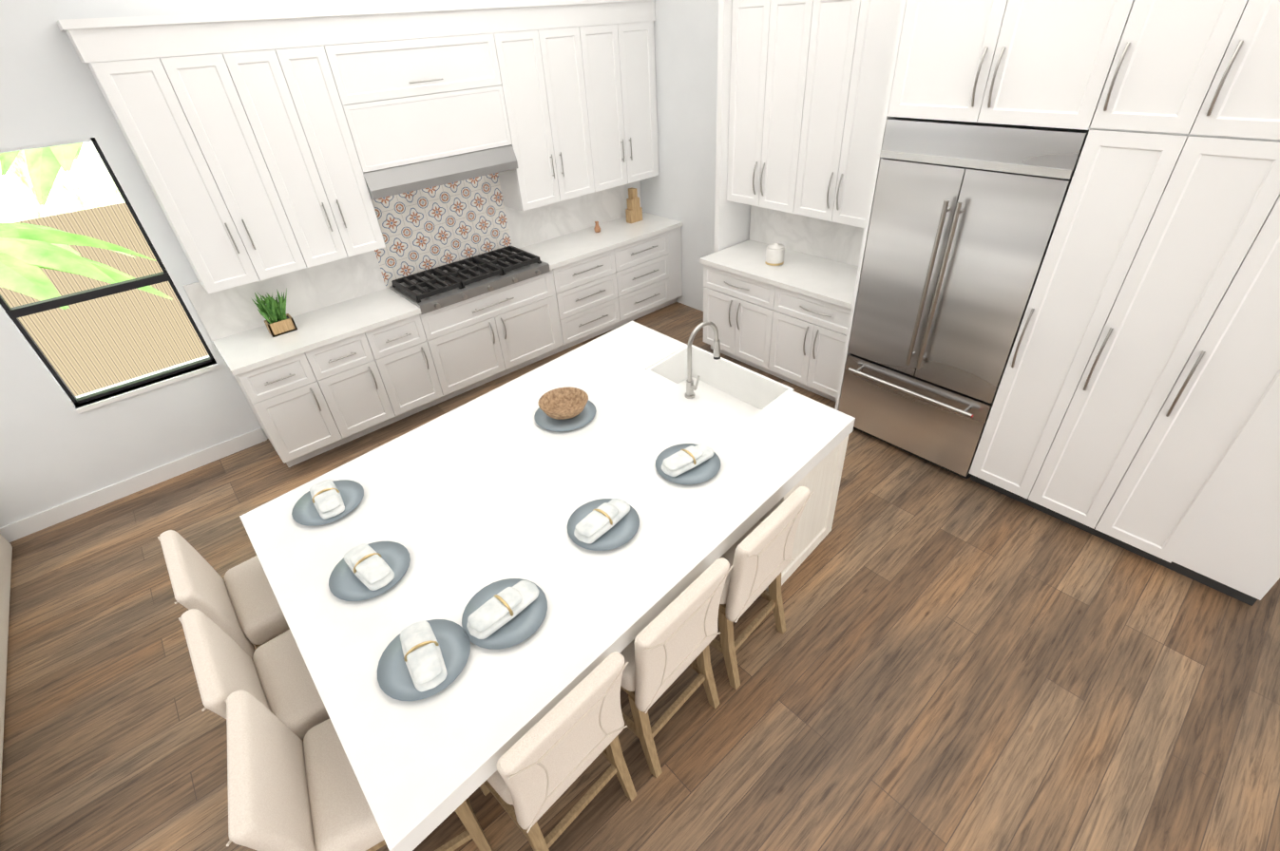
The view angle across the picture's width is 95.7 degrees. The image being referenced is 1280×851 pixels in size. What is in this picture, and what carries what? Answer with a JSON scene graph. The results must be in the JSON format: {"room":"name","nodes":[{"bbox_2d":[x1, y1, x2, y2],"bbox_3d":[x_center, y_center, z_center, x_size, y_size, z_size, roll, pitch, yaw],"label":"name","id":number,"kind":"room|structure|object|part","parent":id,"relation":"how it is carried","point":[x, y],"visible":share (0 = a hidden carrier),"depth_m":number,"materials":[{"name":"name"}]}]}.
{"room":"kitchen","nodes":[
{"label":"kitchen","id":0,"kind":"room"},
{"bbox_2d":[0,0,517,528],"bbox_3d":[-4.611,-0.809,2.806,12.400,3.975,0.220,-29,42,-31],"label":"wall","id":1,"kind":"structure","parent":0,"point":[55,448],"depth_m":3.81,"materials":[{"name":"paint"}]},
{"bbox_2d":[0,137,219,413],"bbox_3d":[-5.314,0.050,2.512,5.530,1.570,0.130,-29,42,-31],"label":"window frames","id":2,"kind":"structure","parent":1,"relation":"in","point":[14,314],"depth_m":3.87,"materials":[{"name":"black metal"}]},
{"bbox_2d":[0,427,267,542],"bbox_3d":[-1.345,2.676,0.893,12.000,0.120,9.320,-29,42,-31],"label":"baseboard","id":3,"kind":"structure","parent":1,"relation":"attached to","point":[41,521],"depth_m":4.28,"materials":[{"name":"white wood"}]},
{"bbox_2d":[0,302,1279,850],"bbox_3d":[-1.338,2.774,0.962,12.400,0.120,9.720,-29,42,-31],"label":"floor","id":4,"kind":"structure","parent":0,"point":[948,661],"depth_m":2.76,"materials":[{"name":"brown wood"}]},
{"bbox_2d":[0,534,12,804],"bbox_3d":[-4.103,1.892,1.580,3.142,0.918,3.970,-29,42,-31],"label":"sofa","id":5,"kind":"object","parent":4,"relation":"on","point":[6,550],"visible":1,"depth_m":3.31,"materials":[{"name":"fabric"}]},
{"bbox_2d":[157,530,289,659],"bbox_3d":[-1.688,0.854,2.760,0.550,0.985,0.489,-29,42,-31],"label":"stool","id":6,"kind":"object","parent":4,"relation":"on","point":[238,605],"visible":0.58,"depth_m":2.48,"materials":[{"name":"fabric"}]},
{"bbox_2d":[178,609,329,741],"bbox_3d":[-1.311,1.082,2.399,0.550,0.985,0.489,-29,42,-31],"label":"stool","id":7,"kind":"object","parent":4,"relation":"on","point":[273,676],"visible":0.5,"depth_m":2.14,"materials":[{"name":"fabric"}]},
{"bbox_2d":[224,689,492,850],"bbox_3d":[-0.957,1.287,2.074,0.614,0.985,0.557,-29,42,-31],"label":"stool","id":8,"kind":"object","parent":4,"relation":"on","point":[289,790],"visible":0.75,"depth_m":1.81,"materials":[{"name":"fabric"}]},
{"bbox_2d":[57,0,682,467],"bbox_3d":[-1.369,-1.776,4.849,4.227,2.840,0.702,-29,42,-31],"label":"kitchen cabinets","id":9,"kind":"object","parent":4,"relation":"on","point":[403,207],"visible":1,"depth_m":4.41,"materials":[{"name":"white wood"}]},
{"bbox_2d":[251,288,297,337],"bbox_3d":[-2.651,-0.837,4.234,0.243,0.315,0.161,-29,42,-31],"label":"planter","id":10,"kind":"object","parent":9,"relation":"on","point":[280,321],"visible":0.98,"depth_m":4.22,"materials":[{"name":"brown wood"}]},
{"bbox_2d":[346,140,518,200],"bbox_3d":[-1.626,-2.066,4.647,1.245,0.181,0.387,-29,42,-31],"label":"hood","id":11,"kind":"object","parent":9,"relation":"attached to","point":[409,176],"depth_m":4.49,"materials":[{"name":"silver metal"}]},
{"bbox_2d":[388,245,550,315],"bbox_3d":[-1.454,-1.293,5.020,1.215,0.125,0.642,-29,42,-31],"label":"cooktop","id":12,"kind":"object","parent":9,"relation":"in","point":[430,291],"depth_m":4.91,"materials":[{"name":"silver metal"}]},
{"bbox_2d":[593,221,600,232],"bbox_3d":[-0.434,-2.020,5.885,0.068,0.100,0.068,-29,42,-31],"label":"decorative vase","id":13,"kind":"object","parent":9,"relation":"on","point":[597,228],"visible":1,"depth_m":5.87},
{"bbox_2d":[625,187,642,223],"bbox_3d":[-0.069,-2.306,6.054,0.160,0.330,0.080,-29,42,-31],"label":"blocks","id":14,"kind":"object","parent":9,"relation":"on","point":[634,212],"visible":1,"depth_m":6.04,"materials":[{"name":"brown wood"}]},
{"bbox_2d":[239,321,855,850],"bbox_3d":[-0.333,0.387,2.984,2.611,1.338,1.997,-29,42,-31],"label":"kitchen island","id":15,"kind":"object","parent":4,"relation":"on","point":[466,504],"visible":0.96,"depth_m":2.50,"materials":[{"name":"stone"}]},
{"bbox_2d":[291,479,363,526],"bbox_3d":[-1.439,0.329,2.657,0.310,0.090,0.310,-29,42,-31],"label":"place setting","id":16,"kind":"object","parent":15,"relation":"on","point":[324,502],"visible":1,"depth_m":2.64,"materials":[{"name":"grey ceramic"}]},
{"bbox_2d":[328,541,410,601],"bbox_3d":[-1.082,0.553,2.304,0.310,0.090,0.310,-29,42,-31],"label":"place setting","id":17,"kind":"object","parent":15,"relation":"on","point":[363,572],"visible":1,"depth_m":2.28,"materials":[{"name":"grey ceramic"}]},
{"bbox_2d":[376,619,470,701],"bbox_3d":[-0.739,0.770,1.963,0.310,0.090,0.310,-29,42,-31],"label":"place setting","id":18,"kind":"object","parent":15,"relation":"on","point":[422,659],"visible":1,"depth_m":1.95,"materials":[{"name":"grey ceramic"}]},
{"bbox_2d":[461,578,547,649],"bbox_3d":[-0.495,0.657,2.099,0.310,0.090,0.310,-29,42,-31],"label":"place setting","id":19,"kind":"object","parent":15,"relation":"on","point":[504,614],"visible":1,"depth_m":2.08,"materials":[{"name":"grey ceramic"}]},
{"bbox_2d":[534,386,596,431],"bbox_3d":[-0.410,-0.095,3.148,0.340,0.102,0.340,-29,42,-31],"label":"decorative bowl","id":20,"kind":"object","parent":15,"relation":"on","point":[564,409],"visible":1,"depth_m":3.16,"materials":[{"name":"brown wicker"}]},
{"bbox_2d":[567,498,639,551],"bbox_3d":[-0.158,0.392,2.442,0.310,0.090,0.310,-29,42,-31],"label":"place setting","id":21,"kind":"object","parent":15,"relation":"on","point":[602,525],"visible":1,"depth_m":2.42,"materials":[{"name":"grey ceramic"}]},
{"bbox_2d":[655,443,720,484],"bbox_3d":[0.226,0.155,2.741,0.310,0.090,0.310,-29,42,-31],"label":"place setting","id":22,"kind":"object","parent":15,"relation":"on","point":[687,464],"visible":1,"depth_m":2.71,"materials":[{"name":"grey ceramic"}]},
{"bbox_2d":[684,321,721,399],"bbox_3d":[0.361,-0.374,3.197,0.270,0.418,0.096,-29,42,-31],"label":"faucet","id":23,"kind":"object","parent":15,"relation":"on","point":[689,393],"depth_m":3.19,"materials":[{"name":"silver metal"}]},
{"bbox_3d":[0.767,0.422,3.265,0.637,0.834,0.505,-29,42,-31],"label":"panel","id":24,"kind":"part","parent":15,"relation":"part of","materials":[{"name":"white wood"}]},
{"bbox_2d":[478,651,636,850],"bbox_3d":[-0.369,1.169,2.185,0.520,0.985,0.583,-29,42,-31],"label":"stool","id":25,"kind":"object","parent":4,"relation":"on","point":[545,761],"visible":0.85,"depth_m":1.88,"materials":[{"name":"fabric"}]},
{"bbox_2d":[619,557,732,779],"bbox_3d":[0.021,0.928,2.488,0.520,0.985,0.583,-29,42,-31],"label":"stool","id":26,"kind":"object","parent":4,"relation":"on","point":[664,649],"visible":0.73,"depth_m":2.20,"materials":[{"name":"fabric"}]},
{"bbox_2d":[709,486,812,689],"bbox_3d":[0.415,0.686,2.793,0.520,0.985,0.583,-29,42,-31],"label":"stool","id":27,"kind":"object","parent":4,"relation":"on","point":[757,556],"visible":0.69,"depth_m":2.51,"materials":[{"name":"fabric"}]},
{"bbox_2d":[699,0,1279,606],"bbox_3d":[1.984,-1.181,3.661,0.940,2.860,4.110,-29,42,-31],"label":"tall cabinet","id":28,"kind":"object","parent":4,"relation":"on","point":[1032,253],"visible":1,"depth_m":3.06,"materials":[{"name":"white wood"}]},
{"bbox_2d":[764,243,784,266],"bbox_3d":[1.134,-1.445,4.856,0.153,0.168,0.153,-29,42,-31],"label":"decorative canister","id":29,"kind":"object","parent":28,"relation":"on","point":[774,254],"visible":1,"depth_m":4.81,"materials":[{"name":"ceramic"}]},
{"bbox_2d":[836,99,1143,479],"bbox_3d":[2.084,-0.838,3.794,0.940,2.135,0.982,-29,42,-31],"label":"fridge","id":30,"kind":"object","parent":28,"relation":"in","point":[964,219],"depth_m":3.40,"materials":[{"name":"silver metal"}]},
{"bbox_2d":[640,0,718,311],"bbox_3d":[3.172,-1.396,2.881,0.200,3.975,9.520,-29,42,-31],"label":"wall","id":31,"kind":"structure","parent":0,"point":[680,186],"depth_m":5.50,"materials":[{"name":"paint"}]},
{"label":"outside","id":32,"kind":"structure","parent":0,"visible":0},
{"bbox_2d":[0,141,208,396],"bbox_3d":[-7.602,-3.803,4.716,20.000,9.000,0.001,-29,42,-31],"label":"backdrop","id":33,"kind":"structure","parent":32,"point":[89,346],"depth_m":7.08,"materials":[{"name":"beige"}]},
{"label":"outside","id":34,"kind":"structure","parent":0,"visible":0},
{"bbox_2d":[0,142,171,309],"bbox_3d":[-6.678,-0.502,3.788,8.660,2.582,2.918,-29,42,-31],"label":"palms","id":35,"kind":"object","parent":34,"point":[28,251],"visible":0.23,"depth_m":4.29,"materials":[{"name":"green plant"}]}
]}

